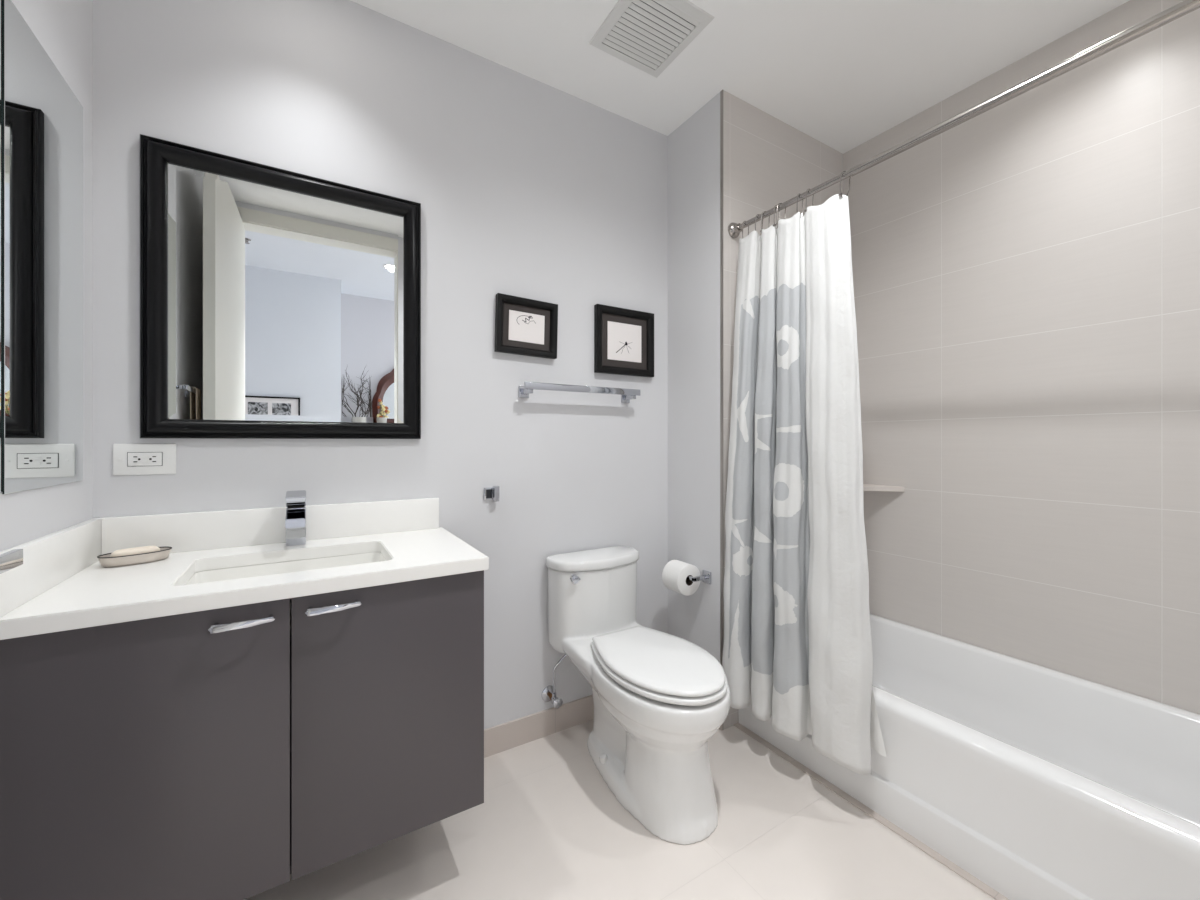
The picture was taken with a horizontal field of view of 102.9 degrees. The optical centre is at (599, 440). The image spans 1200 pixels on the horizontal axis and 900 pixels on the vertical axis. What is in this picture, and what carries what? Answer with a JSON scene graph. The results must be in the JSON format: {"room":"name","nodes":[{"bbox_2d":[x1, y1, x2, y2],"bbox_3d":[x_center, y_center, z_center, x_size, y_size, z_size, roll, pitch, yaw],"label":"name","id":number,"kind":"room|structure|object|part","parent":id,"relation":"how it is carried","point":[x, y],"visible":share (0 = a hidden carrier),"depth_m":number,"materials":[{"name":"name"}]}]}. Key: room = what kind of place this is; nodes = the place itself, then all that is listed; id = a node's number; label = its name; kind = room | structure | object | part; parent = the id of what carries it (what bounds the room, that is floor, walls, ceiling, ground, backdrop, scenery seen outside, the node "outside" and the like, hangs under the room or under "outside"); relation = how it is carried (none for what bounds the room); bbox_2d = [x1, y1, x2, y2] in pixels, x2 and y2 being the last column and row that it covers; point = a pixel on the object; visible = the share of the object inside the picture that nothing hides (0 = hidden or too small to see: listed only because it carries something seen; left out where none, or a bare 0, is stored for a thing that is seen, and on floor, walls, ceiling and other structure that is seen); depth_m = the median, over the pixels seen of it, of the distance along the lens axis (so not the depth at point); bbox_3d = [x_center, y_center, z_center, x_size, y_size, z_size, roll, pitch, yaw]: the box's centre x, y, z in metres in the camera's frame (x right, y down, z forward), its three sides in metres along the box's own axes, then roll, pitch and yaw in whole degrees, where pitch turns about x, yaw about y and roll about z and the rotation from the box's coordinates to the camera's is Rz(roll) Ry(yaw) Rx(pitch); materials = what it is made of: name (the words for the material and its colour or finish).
{"room":"bathroom","nodes":[
{"label":"bathroom","id":0,"kind":"room"},
{"bbox_2d":[0,0,92,551],"bbox_3d":[-0.849,-0.124,0.366,0.135,2.555,1.912,0,0,-32],"label":"wall","id":1,"kind":"structure","parent":0,"point":[63,28],"depth_m":1.11,"materials":[{"name":"grey paint"}]},
{"bbox_2d":[0,549,22,573],"bbox_3d":[-0.877,0.187,0.609,0.071,0.040,0.355,0,0,-32],"label":"towel bar","id":2,"kind":"object","parent":1,"relation":"attached to","point":[9,560],"visible":1,"depth_m":0.75,"materials":[{"name":"silver metal"}]},
{"bbox_2d":[0,0,82,494],"bbox_3d":[-1.065,-0.356,0.851,0.003,0.902,0.714,0,0,-32],"label":"mirror","id":3,"kind":"object","parent":1,"relation":"attached to","point":[41,117],"visible":1,"depth_m":0.96,"materials":[{"name":"mirror"}]},
{"bbox_3d":[-0.969,-0.356,0.696,0.003,0.902,0.350,0,0,-32],"label":"door","id":4,"kind":"part","parent":3,"relation":"part of","materials":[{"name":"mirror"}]},
{"bbox_2d":[93,0,667,728],"bbox_3d":[-0.570,-0.124,1.729,2.034,2.555,0.120,0,0,-32],"label":"wall","id":5,"kind":"structure","parent":0,"point":[527,187],"depth_m":1.69,"materials":[{"name":"grey paint"}]},
{"bbox_2d":[113,444,175,474],"bbox_3d":[-1.203,0.048,1.265,0.124,0.082,0.010,0,0,-32],"label":"outlet","id":6,"kind":"object","parent":5,"relation":"attached to","point":[128,459],"visible":1,"depth_m":1.26,"materials":[{"name":"white plastic"}]},
{"bbox_2d":[128,452,161,465],"bbox_3d":[-1.202,0.048,1.263,0.067,0.035,0.004,0,0,-32],"label":"receptacle","id":7,"kind":"object","parent":6,"relation":"attached to","point":[134,458],"depth_m":1.26,"materials":[{"name":"white plastic"}]},
{"bbox_2d":[0,570,483,899],"bbox_3d":[-0.787,0.639,1.218,0.857,0.612,0.522,0,0,-32],"label":"vanity cabinet","id":8,"kind":"object","parent":5,"relation":"attached to","point":[226,753],"visible":0.96,"depth_m":0.98,"materials":[{"name":"grey paint"}]},
{"bbox_3d":[-0.854,0.640,0.920,0.432,0.610,0.018,0,0,-32],"label":"door","id":9,"kind":"part","parent":8,"relation":"part of","materials":[{"name":"grey paint"}]},
{"bbox_3d":[-0.724,0.369,0.971,0.110,0.014,0.034,0,0,-32],"label":"handle","id":10,"kind":"part","parent":8,"relation":"part of","materials":[{"name":"silver metal"}]},
{"bbox_2d":[0,497,488,639],"bbox_3d":[-0.788,0.265,1.226,0.866,0.137,0.507,0,0,-32],"label":"countertop","id":11,"kind":"structure","parent":8,"relation":"on","point":[61,583],"depth_m":1.15,"materials":[{"name":"white stone"}]},
{"bbox_2d":[97,546,171,567],"bbox_3d":[-1.146,0.287,1.180,0.077,0.026,0.133,0,0,41],"label":"soap dish","id":12,"kind":"object","parent":11,"relation":"on","point":[105,560],"visible":0.86,"depth_m":1.16,"materials":[{"name":"ceramic"}]},
{"bbox_2d":[111,546,159,556],"bbox_3d":[-1.146,0.277,1.180,0.047,0.025,0.088,0,0,37],"label":"soap bar","id":13,"kind":"object","parent":12,"relation":"in","point":[145,549],"visible":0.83,"depth_m":1.17,"materials":[{"name":"white wax"}]},
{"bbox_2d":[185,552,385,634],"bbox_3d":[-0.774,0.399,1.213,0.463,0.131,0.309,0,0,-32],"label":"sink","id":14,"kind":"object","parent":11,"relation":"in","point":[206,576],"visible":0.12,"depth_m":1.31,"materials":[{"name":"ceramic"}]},
{"bbox_2d":[285,490,305,545],"bbox_3d":[-0.858,0.223,1.349,0.049,0.154,0.147,0,0,-32],"label":"faucet","id":15,"kind":"object","parent":11,"relation":"on","point":[295,521],"visible":1,"depth_m":1.36,"materials":[{"name":"silver metal"}]},
{"bbox_3d":[-0.847,0.214,1.331,0.045,0.040,0.105,0,0,-32],"label":"spout","id":16,"kind":"part","parent":15,"relation":"part of","materials":[{"name":"silver metal"}]},
{"bbox_3d":[-0.875,0.167,1.377,0.049,0.042,0.082,0,0,-32],"label":"handle","id":17,"kind":"part","parent":15,"relation":"part of","materials":[{"name":"silver metal"}]},
{"bbox_3d":[-0.587,0.366,1.055,0.110,0.014,0.034,0,0,-32],"label":"handle","id":18,"kind":"part","parent":8,"relation":"part of","materials":[{"name":"silver metal"}]},
{"bbox_3d":[-0.487,0.640,1.145,0.422,0.610,0.018,0,0,-32],"label":"door","id":19,"kind":"part","parent":8,"relation":"part of","materials":[{"name":"grey paint"}]},
{"bbox_2d":[102,497,438,554],"bbox_3d":[-0.913,0.248,1.436,0.832,0.104,0.020,0,0,-32],"label":"backsplash","id":20,"kind":"structure","parent":5,"relation":"attached to","point":[205,530],"depth_m":1.38,"materials":[{"name":"white stone"}]},
{"bbox_2d":[140,134,420,438],"bbox_3d":[-0.905,-0.405,1.434,0.701,0.796,0.033,0,0,-32],"label":"framed mirror","id":21,"kind":"object","parent":5,"relation":"attached to","point":[276,303],"visible":1,"depth_m":1.41,"materials":[{"name":"black paint"}]},
{"bbox_2d":[484,486,498,501],"bbox_3d":[-0.396,0.193,1.747,0.050,0.056,0.030,0,0,-32],"label":"robe hook","id":22,"kind":"object","parent":5,"relation":"attached to","point":[492,493],"visible":1,"depth_m":1.74,"materials":[{"name":"silver metal"}]},
{"bbox_3d":[-0.403,0.193,1.755,0.048,0.044,0.010,0,0,-32],"label":"plate","id":23,"kind":"part","parent":22,"relation":"part of","materials":[{"name":"silver metal"}]},
{"bbox_2d":[494,293,557,358],"bbox_3d":[-0.277,-0.433,1.821,0.245,0.212,0.026,2,-1,-31],"label":"framed picture","id":24,"kind":"object","parent":5,"relation":"attached to","point":[523,326],"visible":1,"depth_m":1.82,"materials":[{"name":"black wood"}]},
{"bbox_2d":[484,695,593,757],"bbox_3d":[-0.289,1.104,1.825,1.414,0.098,0.010,0,0,-32],"label":"baseboard","id":25,"kind":"structure","parent":5,"relation":"attached to","point":[520,731],"depth_m":1.85,"materials":[{"name":"tile"}]},
{"bbox_2d":[542,654,566,707],"bbox_3d":[-0.169,0.917,1.853,0.085,0.218,0.087,0,0,-32],"label":"water valve","id":26,"kind":"object","parent":5,"relation":"attached to","point":[549,692],"visible":0.9,"depth_m":1.84,"materials":[{"name":"silver metal"}]},
{"bbox_3d":[-0.160,0.995,1.815,0.040,0.040,0.011,0,0,-32],"label":"knob","id":27,"kind":"part","parent":26,"relation":"part of","materials":[{"name":"silver metal"}]},
{"bbox_2d":[519,382,639,402],"bbox_3d":[-0.071,-0.192,1.921,0.523,0.053,0.074,0,0,-32],"label":"towel bar","id":28,"kind":"object","parent":5,"relation":"attached to","point":[627,395],"visible":1,"depth_m":1.87,"materials":[{"name":"silver metal"}]},
{"bbox_2d":[594,304,653,376],"bbox_3d":[0.109,-0.425,2.057,0.296,0.281,0.026,0,0,-32],"label":"framed picture","id":29,"kind":"object","parent":5,"relation":"attached to","point":[623,338],"visible":1,"depth_m":2.05,"materials":[{"name":"black wood"}]},
{"bbox_2d":[245,719,994,899],"bbox_3d":[0.852,1.183,0.141,4.800,0.060,4.350,0,0,-32],"label":"floor","id":30,"kind":"structure","parent":0,"point":[548,825],"depth_m":1.35,"materials":[{"name":"tile"}]},
{"bbox_2d":[546,546,729,844],"bbox_3d":[0.137,0.801,1.656,0.393,0.704,0.723,0,0,-32],"label":"toilet","id":31,"kind":"object","parent":30,"relation":"on","point":[659,698],"visible":1,"depth_m":1.49,"materials":[{"name":"white ceramic"}]},
{"bbox_3d":[-0.096,0.510,1.771,0.036,0.030,0.039,0,0,-32],"label":"flush lever","id":32,"kind":"part","parent":31,"relation":"part of","materials":[{"name":"silver metal"}]},
{"bbox_3d":[-0.006,0.468,1.889,0.393,0.037,0.176,0,0,-32],"label":"tank lid","id":33,"kind":"part","parent":31,"relation":"part of","materials":[{"name":"white ceramic"}]},
{"bbox_3d":[0.191,0.709,1.567,0.340,0.016,0.497,0,0,-32],"label":"seat lid","id":34,"kind":"part","parent":31,"relation":"part of","materials":[{"name":"white plastic"}]},
{"bbox_3d":[0.191,0.733,1.567,0.348,0.015,0.505,0,0,-32],"label":"seat","id":35,"kind":"part","parent":31,"relation":"part of","materials":[{"name":"white plastic"}]},
{"bbox_2d":[738,614,1199,899],"bbox_3d":[1.253,0.977,1.525,0.731,0.353,1.447,0,0,-32],"label":"bathtub","id":36,"kind":"object","parent":30,"relation":"on","point":[1037,782],"visible":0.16,"depth_m":1.39,"materials":[{"name":"white ceramic"}]},
{"bbox_2d":[734,723,1009,899],"bbox_3d":[0.932,1.151,1.328,0.027,0.004,1.450,0,0,-32],"label":"trim","id":37,"kind":"structure","parent":36,"relation":"attached to","point":[985,888],"depth_m":1.44,"materials":[{"name":"tile"}]},
{"bbox_2d":[351,0,1129,153],"bbox_3d":[0.319,-1.432,1.163,2.960,0.060,2.050,0,0,-32],"label":"ceiling","id":38,"kind":"structure","parent":0,"point":[842,74],"depth_m":1.71,"materials":[{"name":"paint"}]},
{"bbox_2d":[589,0,714,77],"bbox_3d":[0.169,-1.397,1.633,0.305,0.010,0.307,0,0,-32],"label":"ceiling vent","id":39,"kind":"object","parent":38,"relation":"in","point":[647,35],"visible":1,"depth_m":1.63,"materials":[{"name":"white plastic"}]},
{"bbox_2d":[668,90,842,729],"bbox_3d":[0.769,-0.124,2.349,0.938,2.555,0.462,0,0,-32],"label":"wall","id":40,"kind":"structure","parent":0,"point":[694,146],"depth_m":2.03,"materials":[{"name":"grey paint"}]},
{"bbox_2d":[687,570,710,583],"bbox_3d":[0.378,0.563,2.010,0.083,0.050,0.168,0,0,-32],"label":"toilet paper holder","id":41,"kind":"object","parent":40,"relation":"attached to","point":[705,577],"visible":0.81,"depth_m":1.96,"materials":[{"name":"silver metal"}]},
{"bbox_2d":[662,560,699,595],"bbox_3d":[0.341,0.572,2.006,0.126,0.126,0.105,0,0,-32],"label":"toilet paper roll","id":42,"kind":"object","parent":41,"relation":"hanging from","point":[675,573],"visible":0.94,"depth_m":1.97,"materials":[{"name":"paper"}]},
{"bbox_3d":[0.372,0.561,2.014,0.077,0.016,0.154,0,0,-32],"label":"arm","id":43,"kind":"part","parent":41,"relation":"part of","materials":[{"name":"silver metal"}]},
{"bbox_3d":[0.442,0.563,1.977,0.008,0.050,0.046,0,0,-32],"label":"plate","id":44,"kind":"part","parent":41,"relation":"part of","materials":[{"name":"silver metal"}]},
{"bbox_2d":[720,90,722,664],"bbox_3d":[0.488,-0.124,1.913,0.004,2.555,0.014,0,0,-32],"label":"trim","id":45,"kind":"structure","parent":40,"relation":"attached to","point":[721,92],"depth_m":1.91,"materials":[{"name":"metal"}]},
{"bbox_2d":[863,484,903,491],"bbox_3d":[1.143,0.212,2.141,0.275,0.022,0.281,0,0,-32],"label":"corner shelf","id":46,"kind":"object","parent":40,"relation":"attached to","point":[866,487],"visible":0.32,"depth_m":2.12,"materials":[{"name":"ceramic"}]},
{"bbox_2d":[728,0,1199,237],"bbox_3d":[0.918,-0.852,1.319,0.062,0.062,1.450,0,0,-32],"label":"shower rod","id":47,"kind":"object","parent":40,"relation":"attached to","point":[1184,7],"visible":0.99,"depth_m":1.17,"materials":[{"name":"silver metal"}]},
{"bbox_2d":[755,214,762,235],"bbox_3d":[0.606,-0.822,1.825,0.040,0.089,0.008,0,0,-23],"label":"curtain ring","id":48,"kind":"object","parent":47,"relation":"hanging from","point":[757,214],"visible":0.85,"depth_m":1.82,"materials":[{"name":"silver metal"}]},
{"bbox_2d":[760,211,769,232],"bbox_3d":[0.622,-0.822,1.799,0.040,0.089,0.008,0,0,-14],"label":"curtain ring","id":49,"kind":"object","parent":47,"relation":"hanging from","point":[763,211],"visible":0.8,"depth_m":1.79,"materials":[{"name":"silver metal"}]},
{"bbox_2d":[773,205,779,228],"bbox_3d":[0.649,-0.822,1.756,0.040,0.089,0.008,0,0,-39],"label":"curtain ring","id":50,"kind":"object","parent":47,"relation":"hanging from","point":[775,205],"visible":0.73,"depth_m":1.74,"materials":[{"name":"silver metal"}]},
{"bbox_2d":[804,215,886,756],"bbox_3d":[0.719,0.078,1.679,0.018,1.746,0.560,0,0,-32],"label":"liner","id":51,"kind":"object","parent":50,"relation":"hanging from","point":[876,739],"visible":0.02,"depth_m":1.47,"materials":[{"name":"white plastic"}]},
{"bbox_2d":[775,203,785,225],"bbox_3d":[0.659,-0.822,1.740,0.040,0.089,0.008,0,0,-10],"label":"curtain ring","id":52,"kind":"object","parent":47,"relation":"hanging from","point":[776,224],"visible":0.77,"depth_m":1.74,"materials":[{"name":"silver metal"}]},
{"bbox_2d":[722,194,872,774],"bbox_3d":[0.646,0.101,1.653,0.128,1.796,0.547,0,0,-32],"label":"shower curtain","id":53,"kind":"object","parent":47,"relation":"hanging from","point":[797,648],"visible":1,"depth_m":1.62,"materials":[{"name":"fabric"}]},
{"bbox_2d":[797,193,803,217],"bbox_3d":[0.699,-0.822,1.673,0.040,0.089,0.008,0,0,-33],"label":"curtain ring","id":54,"kind":"object","parent":47,"relation":"hanging from","point":[799,193],"visible":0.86,"depth_m":1.67,"materials":[{"name":"silver metal"}]},
{"bbox_2d":[804,188,813,211],"bbox_3d":[0.719,-0.822,1.641,0.040,0.089,0.008,0,0,-25],"label":"curtain ring","id":55,"kind":"object","parent":47,"relation":"hanging from","point":[805,210],"visible":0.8,"depth_m":1.63,"materials":[{"name":"silver metal"}]},
{"bbox_2d":[839,171,850,197],"bbox_3d":[0.785,-0.822,1.533,0.040,0.089,0.008,0,0,-9],"label":"curtain ring","id":56,"kind":"object","parent":47,"relation":"hanging from","point":[840,194],"visible":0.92,"depth_m":1.53,"materials":[{"name":"silver metal"}]},
{"bbox_2d":[843,0,1199,714],"bbox_3d":[1.645,-0.124,1.702,0.120,2.555,1.583,0,0,-32],"label":"wall","id":57,"kind":"structure","parent":0,"point":[1026,272],"depth_m":1.68,"materials":[{"name":"tile"}]}
]}

